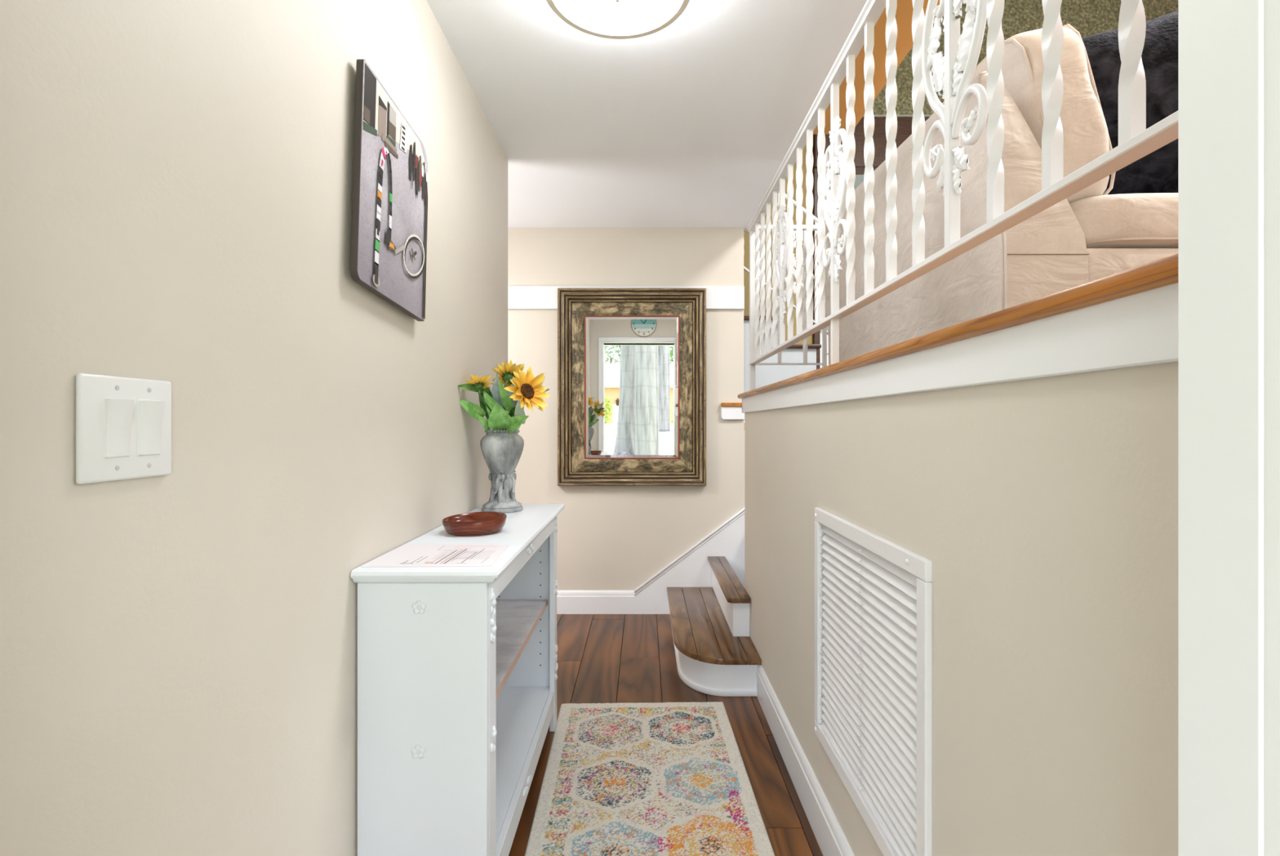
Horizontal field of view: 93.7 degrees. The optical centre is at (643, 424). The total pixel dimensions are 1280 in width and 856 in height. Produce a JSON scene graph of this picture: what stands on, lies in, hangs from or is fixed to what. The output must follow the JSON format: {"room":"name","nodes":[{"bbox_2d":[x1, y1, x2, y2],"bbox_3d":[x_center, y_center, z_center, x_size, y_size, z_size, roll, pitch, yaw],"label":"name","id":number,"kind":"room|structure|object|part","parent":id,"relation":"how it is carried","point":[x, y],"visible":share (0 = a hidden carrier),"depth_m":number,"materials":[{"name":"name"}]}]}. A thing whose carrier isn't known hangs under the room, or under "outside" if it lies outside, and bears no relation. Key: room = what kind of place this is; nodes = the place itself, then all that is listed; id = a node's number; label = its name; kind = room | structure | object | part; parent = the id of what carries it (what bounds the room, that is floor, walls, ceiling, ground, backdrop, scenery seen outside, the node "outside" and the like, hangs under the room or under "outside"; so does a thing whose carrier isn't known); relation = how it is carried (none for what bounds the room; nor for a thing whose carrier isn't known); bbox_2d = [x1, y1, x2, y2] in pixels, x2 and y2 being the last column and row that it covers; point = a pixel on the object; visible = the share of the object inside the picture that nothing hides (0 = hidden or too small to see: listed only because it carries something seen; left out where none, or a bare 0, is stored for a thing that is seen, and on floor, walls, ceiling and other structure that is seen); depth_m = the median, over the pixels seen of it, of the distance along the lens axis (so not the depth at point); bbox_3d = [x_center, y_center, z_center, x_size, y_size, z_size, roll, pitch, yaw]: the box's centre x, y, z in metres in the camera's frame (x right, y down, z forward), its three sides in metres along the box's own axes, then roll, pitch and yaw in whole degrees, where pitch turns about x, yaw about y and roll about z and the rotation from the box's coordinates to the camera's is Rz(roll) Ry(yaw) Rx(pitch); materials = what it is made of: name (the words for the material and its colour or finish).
{"room":"entrance hallway","nodes":[
{"label":"entrance hallway","id":0,"kind":"room"},
{"bbox_2d":[0,0,507,855],"bbox_3d":[-0.695,-0.123,1.553,0.120,2.620,2.506,0,0,0],"label":"wall","id":1,"kind":"structure","parent":0,"point":[179,649],"depth_m":0.89,"materials":[{"name":"beige paint"}]},
{"bbox_2d":[75,373,171,484],"bbox_3d":[-0.628,0.004,0.734,0.014,0.125,0.132,0,0,0],"label":"light switch","id":2,"kind":"object","parent":1,"relation":"attached to","point":[123,424],"visible":1,"depth_m":0.72,"materials":[{"name":"white plastic"}]},
{"bbox_3d":[-0.628,0.004,0.715,0.002,0.070,0.035,0,0,0],"label":"rocker frame","id":3,"kind":"part","parent":2,"relation":"part of","materials":[{"name":"white plastic"}]},
{"bbox_3d":[-0.628,0.004,0.761,0.002,0.070,0.035,0,0,0],"label":"rocker frame","id":4,"kind":"part","parent":2,"relation":"part of","materials":[{"name":"white plastic"}]},
{"bbox_2d":[349,58,427,320],"bbox_3d":[-0.616,-0.538,1.475,0.044,0.508,0.418,0,0,1],"label":"photo panel","id":5,"kind":"object","parent":1,"relation":"attached to","point":[389,216],"visible":1,"depth_m":1.41,"materials":[{"name":"grey"}]},
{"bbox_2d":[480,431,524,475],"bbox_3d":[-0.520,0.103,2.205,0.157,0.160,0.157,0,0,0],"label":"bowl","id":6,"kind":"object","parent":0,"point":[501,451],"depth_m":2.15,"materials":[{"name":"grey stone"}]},
{"bbox_2d":[507,227,744,590],"bbox_3d":[-0.600,-0.076,3.800,5.200,2.527,0.040,0,0,0],"label":"wall","id":7,"kind":"structure","parent":0,"point":[609,537],"depth_m":3.78,"materials":[{"name":"beige paint"}]},
{"bbox_2d":[556,590,634,613],"bbox_3d":[-1.629,1.115,3.772,3.142,0.144,0.016,0,0,0],"label":"baseboard","id":8,"kind":"structure","parent":7,"relation":"attached to","point":[568,602],"depth_m":3.76,"materials":[{"name":"white paint"}]},
{"bbox_2d":[507,285,744,309],"bbox_3d":[-1.285,-0.797,3.771,3.830,0.143,0.018,0,0,0],"label":"trim","id":9,"kind":"structure","parent":7,"relation":"attached to","point":[519,297],"depth_m":3.76,"materials":[{"name":"white paint"}]},
{"bbox_2d":[557,288,706,485],"bbox_3d":[-0.074,-0.235,3.755,0.929,1.232,0.049,0,0,0],"label":"framed mirror","id":10,"kind":"object","parent":7,"relation":"attached to","point":[632,362],"visible":1,"depth_m":3.76,"materials":[{"name":"brown wood"}]},
{"bbox_3d":[-0.496,-0.235,3.755,0.086,1.232,0.049,0,0,0],"label":"moulding","id":11,"kind":"part","parent":10,"relation":"part of","materials":[{"name":"brown wood"}]},
{"bbox_3d":[-0.413,-0.235,3.769,0.080,1.060,0.020,0,0,0],"label":"painted panel","id":12,"kind":"part","parent":10,"relation":"part of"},
{"bbox_3d":[-0.074,0.255,3.769,0.757,0.080,0.020,0,0,0],"label":"painted panel","id":13,"kind":"part","parent":10,"relation":"part of","materials":[{"name":"brown wood"}]},
{"bbox_3d":[-0.074,-0.725,3.769,0.757,0.080,0.020,0,0,0],"label":"painted panel","id":14,"kind":"part","parent":10,"relation":"part of","materials":[{"name":"brown wood"}]},
{"bbox_3d":[-0.074,0.338,3.755,0.929,0.086,0.049,0,0,0],"label":"moulding","id":15,"kind":"part","parent":10,"relation":"part of","materials":[{"name":"brown wood"}]},
{"bbox_3d":[-0.074,-0.808,3.755,0.929,0.086,0.049,0,0,0],"label":"moulding","id":16,"kind":"part","parent":10,"relation":"part of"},
{"bbox_2d":[588,319,675,454],"bbox_3d":[-0.074,-0.235,3.772,0.547,0.850,0.010,0,0,0],"label":"mirror glass","id":17,"kind":"object","parent":10,"relation":"on","point":[632,362],"depth_m":3.77,"materials":[{"name":"mirror"}]},
{"bbox_3d":[0.264,-0.235,3.769,0.080,1.060,0.020,0,0,0],"label":"painted panel","id":18,"kind":"part","parent":10,"relation":"part of","materials":[{"name":"brown wood"}]},
{"bbox_3d":[0.347,-0.235,3.755,0.086,1.232,0.049,0,0,0],"label":"moulding","id":19,"kind":"part","parent":10,"relation":"part of","materials":[{"name":"brown wood"}]},
{"bbox_2d":[633,507,744,613],"bbox_3d":[0.771,0.494,3.772,1.658,1.387,0.017,0,0,0],"label":"trim","id":20,"kind":"structure","parent":7,"relation":"attached to","point":[695,570],"depth_m":3.76,"materials":[{"name":"white paint"}]},
{"bbox_2d":[720,402,742,406],"bbox_3d":[0.557,-0.126,3.765,0.145,0.025,0.030,0,0,0],"label":"trim","id":21,"kind":"structure","parent":7,"relation":"attached to","point":[722,404],"depth_m":3.75,"materials":[{"name":"orange wood"}]},
{"bbox_2d":[720,406,744,418],"bbox_3d":[0.558,-0.073,3.770,0.143,0.079,0.020,0,0,0],"label":"trim","id":22,"kind":"structure","parent":7,"relation":"attached to","point":[726,412],"depth_m":3.76,"materials":[{"name":"white paint"}]},
{"bbox_2d":[426,0,866,231],"bbox_3d":[-1.255,-1.300,2.430,3.890,0.120,2.860,0,0,0],"label":"ceiling","id":23,"kind":"structure","parent":0,"point":[690,122],"depth_m":2.28,"materials":[{"name":"white paint"}]},
{"bbox_2d":[546,0,689,39],"bbox_3d":[-0.070,-1.181,1.590,0.400,0.119,0.400,0,0,0],"label":"ceiling lamp","id":24,"kind":"object","parent":23,"relation":"attached to","point":[606,19],"visible":1,"depth_m":1.67,"materials":[{"name":"white glass"}]},
{"bbox_2d":[508,613,822,855],"bbox_3d":[-0.725,1.257,2.020,4.950,0.141,3.680,0,0,0],"label":"floor","id":25,"kind":"structure","parent":0,"point":[602,658],"depth_m":2.66,"materials":[{"name":"brown wood"}]},
{"bbox_2d":[350,503,564,855],"bbox_3d":[-0.473,0.751,1.849,0.317,0.872,1.112,0,0,0],"label":"bookcase","id":26,"kind":"object","parent":25,"relation":"on","point":[457,666],"visible":0.98,"depth_m":1.32,"materials":[{"name":"white paint"}]},
{"bbox_3d":[-0.487,0.767,1.328,0.285,0.840,0.020,0,0,0],"label":"panel","id":27,"kind":"part","parent":26,"relation":"part of","materials":[{"name":"white paint"}]},
{"bbox_2d":[360,543,509,567],"bbox_3d":[-0.482,0.314,1.450,0.285,0.001,0.250,0,0,0],"label":"paper sheet","id":28,"kind":"object","parent":26,"relation":"on","point":[408,554],"visible":1,"depth_m":1.43,"materials":[{"name":"white paper"}]},
{"bbox_2d":[402,544,497,563],"bbox_3d":[-0.459,0.314,1.460,0.185,0.001,0.212,0,0,0],"label":"print","id":29,"kind":"object","parent":28,"relation":"on","point":[428,553],"depth_m":1.45,"materials":[{"name":"grey paper"}]},
{"bbox_2d":[441,511,506,535],"bbox_3d":[-0.497,0.291,1.762,0.185,0.048,0.169,0,0,0],"label":"wooden dish","id":30,"kind":"object","parent":26,"relation":"on","point":[483,522],"visible":1,"depth_m":1.73,"materials":[{"name":"brown wood"}]},
{"bbox_2d":[480,429,524,512],"bbox_3d":[-0.520,0.167,2.205,0.157,0.296,0.157,0,0,0],"label":"stone vase","id":31,"kind":"object","parent":26,"relation":"on","point":[501,450],"visible":0.95,"depth_m":2.16,"materials":[{"name":"grey stone"}]},
{"bbox_2d":[457,373,499,431],"bbox_3d":[-0.580,-0.020,2.124,0.110,0.316,0.185,0,0,10],"label":"sunflower","id":32,"kind":"object","parent":31,"relation":"in","point":[481,384],"visible":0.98,"depth_m":2.10,"materials":[{"name":"green plant"}]},
{"bbox_3d":[-0.548,0.007,2.144,0.018,0.262,0.141,0,0,22],"label":"stem","id":33,"kind":"part","parent":32,"relation":"part of","materials":[{"name":"green plant"}]},
{"bbox_2d":[480,360,524,430],"bbox_3d":[-0.535,-0.053,2.249,0.205,0.382,0.176,0,0,0],"label":"sunflower","id":34,"kind":"object","parent":31,"relation":"in","point":[505,371],"visible":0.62,"depth_m":2.25,"materials":[{"name":"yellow plant"}]},
{"bbox_2d":[483,365,550,433],"bbox_3d":[-0.443,-0.036,2.159,0.191,0.349,0.187,0,0,31],"label":"sunflower","id":35,"kind":"object","parent":31,"relation":"in","point":[529,388],"visible":0.97,"depth_m":2.14,"materials":[{"name":"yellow plant"}]},
{"bbox_3d":[-0.500,0.699,1.851,0.240,0.021,1.023,0,0,0],"label":"shelf","id":36,"kind":"part","parent":26,"relation":"part of","materials":[{"name":"white wood"}]},
{"bbox_3d":[-0.496,0.757,2.375,0.267,0.820,0.020,0,0,0],"label":"panel","id":37,"kind":"part","parent":26,"relation":"part of","materials":[{"name":"white paint"}]},
{"bbox_3d":[-0.493,1.038,1.851,0.257,0.017,1.027,0,0,0],"label":"shelf","id":38,"kind":"part","parent":26,"relation":"part of","materials":[{"name":"white paint"}]},
{"bbox_3d":[-0.356,0.378,1.861,0.018,0.062,0.917,0,0,0],"label":"rail","id":39,"kind":"part","parent":26,"relation":"part of","materials":[{"name":"white paint"}]},
{"bbox_3d":[-0.356,1.069,1.861,0.018,0.075,0.917,0,0,0],"label":"rail","id":40,"kind":"part","parent":26,"relation":"part of","materials":[{"name":"white paint"}]},
{"bbox_2d":[524,701,774,855],"bbox_3d":[0.017,1.183,1.625,0.690,0.007,1.860,0,0,-1],"label":"runner rug","id":41,"kind":"object","parent":25,"relation":"on","point":[620,778],"visible":1,"depth_m":1.96,"materials":[{"name":"multicoloured fabric"}]},
{"bbox_2d":[666,555,761,696],"bbox_3d":[1.054,0.525,3.181,1.821,1.323,1.162,0,0,0],"label":"staircase","id":42,"kind":"structure","parent":25,"relation":"on","point":[716,654],"depth_m":2.88,"materials":[{"name":"brown wood"}]},
{"bbox_3d":[0.336,1.173,3.190,0.347,0.028,1.144,0,0,0],"label":"shoe moulding","id":43,"kind":"part","parent":42,"relation":"part of","materials":[{"name":"white paint"}]},
{"bbox_2d":[820,174,863,333],"bbox_3d":[2.750,-1.188,6.350,3.500,4.750,0.100,0,0,0],"label":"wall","id":44,"kind":"structure","parent":0,"point":[859,180],"depth_m":6.30,"materials":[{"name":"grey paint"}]},
{"bbox_2d":[743,0,1178,430],"bbox_3d":[1.800,-1.188,4.850,5.400,4.750,0.100,0,0,0],"label":"wall","id":45,"kind":"structure","parent":0,"point":[1088,17],"depth_m":4.80,"materials":[{"name":"green paint"}]},
{"bbox_2d":[743,315,821,422],"bbox_3d":[0.436,-0.719,4.310,1.948,1.412,0.960,0,0,0],"label":"staircase","id":46,"kind":"structure","parent":45,"relation":"attached to","point":[765,375],"depth_m":3.85,"materials":[{"name":"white wood"}]},
{"bbox_2d":[743,191,827,333],"bbox_3d":[0.501,-1.388,3.900,1.622,2.090,0.032,0,0,0],"label":"iron railing","id":47,"kind":"object","parent":46,"relation":"on","point":[804,211],"visible":0.13,"depth_m":3.89,"materials":[{"name":"white metal"}]},
{"bbox_3d":[0.500,-1.135,3.900,1.611,1.246,0.016,0,0,0],"label":"rail","id":48,"kind":"part","parent":47,"relation":"part of","materials":[{"name":"white metal"}]},
{"bbox_3d":[0.500,-1.805,3.900,1.620,1.257,0.032,0,0,0],"label":"rail","id":49,"kind":"part","parent":47,"relation":"part of","materials":[{"name":"white metal"}]},
{"bbox_2d":[813,117,928,368],"bbox_3d":[2.926,-0.623,4.825,3.147,3.620,0.150,0,0,0],"label":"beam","id":50,"kind":"structure","parent":45,"relation":"attached to","point":[904,124],"depth_m":4.75,"materials":[{"name":"brown wood"}]},
{"bbox_2d":[862,114,931,116],"bbox_3d":[2.950,-2.446,4.755,3.100,0.015,0.010,0,0,0],"label":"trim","id":51,"kind":"structure","parent":45,"relation":"attached to","point":[875,115],"depth_m":4.75,"materials":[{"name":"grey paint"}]},
{"bbox_2d":[744,361,1178,855],"bbox_3d":[1.255,0.527,1.710,1.490,1.320,2.640,0,0,0],"label":"wall","id":52,"kind":"structure","parent":0,"point":[1044,511],"depth_m":0.83,"materials":[{"name":"beige paint"}]},
{"bbox_2d":[756,664,854,855],"bbox_3d":[0.502,1.115,1.520,0.016,0.145,2.220,0,0,0],"label":"baseboard","id":53,"kind":"structure","parent":52,"relation":"attached to","point":[831,839],"depth_m":1.87,"materials":[{"name":"white paint"}]},
{"bbox_2d":[814,506,932,855],"bbox_3d":[0.545,0.569,1.408,0.101,0.656,0.692,0,0,0],"label":"air vent","id":54,"kind":"object","parent":52,"relation":"in","point":[875,731],"visible":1,"depth_m":1.32,"materials":[{"name":"white metal"}]},
{"bbox_3d":[0.505,0.569,1.737,0.014,0.579,0.034,0,0,0],"label":"frame","id":55,"kind":"part","parent":54,"relation":"part of","materials":[{"name":"white metal"}]},
{"bbox_3d":[0.505,0.877,1.408,0.014,0.039,0.692,0,0,0],"label":"frame","id":56,"kind":"part","parent":54,"relation":"part of","materials":[{"name":"white metal"}]},
{"bbox_3d":[0.505,0.260,1.408,0.014,0.038,0.692,0,0,0],"label":"frame","id":57,"kind":"part","parent":54,"relation":"part of","materials":[{"name":"white metal"}]},
{"bbox_3d":[0.505,0.569,1.081,0.014,0.579,0.037,0,0,0],"label":"frame","id":58,"kind":"part","parent":54,"relation":"part of","materials":[{"name":"white metal"}]},
{"bbox_2d":[737,253,1178,398],"bbox_3d":[0.539,-0.144,1.740,0.122,0.025,2.660,0,0,0],"label":"trim","id":59,"kind":"structure","parent":52,"relation":"on","point":[1163,272],"depth_m":0.75,"materials":[{"name":"orange wood"}]},
{"bbox_2d":[747,0,1178,390],"bbox_3d":[0.713,-0.565,1.700,0.390,0.855,2.600,0,0,0],"label":"iron railing","id":60,"kind":"object","parent":59,"relation":"on","point":[962,52],"visible":1,"depth_m":1.18,"materials":[{"name":"white metal"}]},
{"bbox_3d":[0.540,-0.556,2.985,0.026,0.838,0.026,0,0,0],"label":"post","id":61,"kind":"part","parent":60,"relation":"part of","materials":[{"name":"white metal"}]},
{"bbox_3d":[0.720,-0.979,2.985,0.360,0.022,0.030,0,0,0],"label":"return rail","id":62,"kind":"part","parent":60,"relation":"part of","materials":[{"name":"white metal"}]},
{"bbox_3d":[0.720,-0.301,2.985,0.360,0.009,0.014,0,0,0],"label":"return rail","id":63,"kind":"part","parent":60,"relation":"part of","materials":[{"name":"white metal"}]},
{"bbox_3d":[0.540,-0.976,1.700,0.044,0.032,2.600,0,0,0],"label":"rail","id":64,"kind":"part","parent":60,"relation":"part of","materials":[{"name":"white metal"}]},
{"bbox_3d":[0.898,-0.558,2.985,0.020,0.843,0.020,0,0,0],"label":"post","id":65,"kind":"part","parent":60,"relation":"part of","materials":[{"name":"white metal"}]},
{"bbox_3d":[0.540,-0.303,1.700,0.032,0.012,2.600,0,0,0],"label":"rail","id":66,"kind":"part","parent":60,"relation":"part of","materials":[{"name":"white metal"}]},
{"bbox_2d":[742,282,1178,412],"bbox_3d":[1.248,-0.098,1.726,1.503,0.075,2.633,0,0,0],"label":"trim","id":67,"kind":"structure","parent":52,"relation":"attached to","point":[1142,328],"depth_m":0.77,"materials":[{"name":"white paint"}]},
{"bbox_3d":[3.100,-0.084,4.715,2.800,0.143,3.370,0,0,0],"label":"floor","id":68,"kind":"structure","parent":0,"visible":0},
{"bbox_2d":[820,332,828,368],"bbox_3d":[2.100,-0.532,6.046,0.700,0.750,0.468,0,0,0],"label":"chest","id":69,"kind":"object","parent":68,"relation":"on","point":[821,332],"visible":0.02,"depth_m":5.91,"materials":[{"name":"paint"}]},
{"bbox_3d":[2.100,-0.784,5.843,0.660,0.175,0.015,0,0,0],"label":"drawer","id":70,"kind":"part","parent":69,"relation":"part of","materials":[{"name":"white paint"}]},
{"bbox_3d":[2.565,-0.084,1.710,3.870,0.143,2.640,0,0,0],"label":"floor","id":71,"kind":"structure","parent":0,"visible":0},
{"bbox_2d":[815,71,1178,364],"bbox_3d":[1.348,-0.551,2.227,1.024,0.789,1.457,0,0,0],"label":"sofa","id":72,"kind":"object","parent":71,"relation":"on","point":[1046,253],"visible":0.44,"depth_m":1.63,"materials":[{"name":"beige leather"}]},
{"bbox_2d":[1069,192,1178,248],"bbox_3d":[1.460,-0.525,1.860,0.717,0.152,0.711,0,0,0],"label":"seat cushion","id":73,"kind":"object","parent":72,"relation":"on","point":[1148,220],"visible":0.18,"depth_m":1.51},
{"bbox_2d":[930,23,1115,203],"bbox_3d":[1.095,-0.813,1.845,0.286,0.522,0.640,0,0,2],"label":"cushion","id":74,"kind":"object","parent":73,"relation":"on","point":[1086,138],"visible":0.2,"depth_m":1.53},
{"bbox_2d":[1081,9,1178,194],"bbox_3d":[1.445,-0.898,1.700,0.557,0.593,0.212,0,0,27],"label":"pillow","id":75,"kind":"object","parent":73,"relation":"on","point":[1157,171],"visible":0.08,"depth_m":1.64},
{"bbox_3d":[1.488,-0.332,2.235,0.745,0.238,1.440,0,0,0],"label":"seat","id":76,"kind":"part","parent":72,"relation":"part of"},
{"bbox_3d":[0.675,-2.461,2.125,0.030,2.203,3.470,0,0,0],"label":"wall","id":77,"kind":"structure","parent":0,"visible":0},
{"bbox_2d":[813,0,940,133],"bbox_3d":[0.785,-2.401,1.475,0.190,2.325,2.170,0,0,0],"label":"trim","id":78,"kind":"structure","parent":77,"relation":"attached to","point":[904,14],"depth_m":2.02,"materials":[{"name":"amber oak wood"}]},
{"bbox_3d":[0.650,-1.188,0.285,7.700,4.750,0.210,0,0,0],"label":"wall","id":79,"kind":"structure","parent":0,"visible":0},
{"bbox_2d":[1178,0,1279,855],"bbox_3d":[-0.058,0.103,0.255,0.965,2.208,0.309,0,0,0],"label":"door","id":80,"kind":"structure","parent":79,"relation":"in","point":[1229,50],"depth_m":0.37,"materials":[{"name":"white paint"}]}
]}

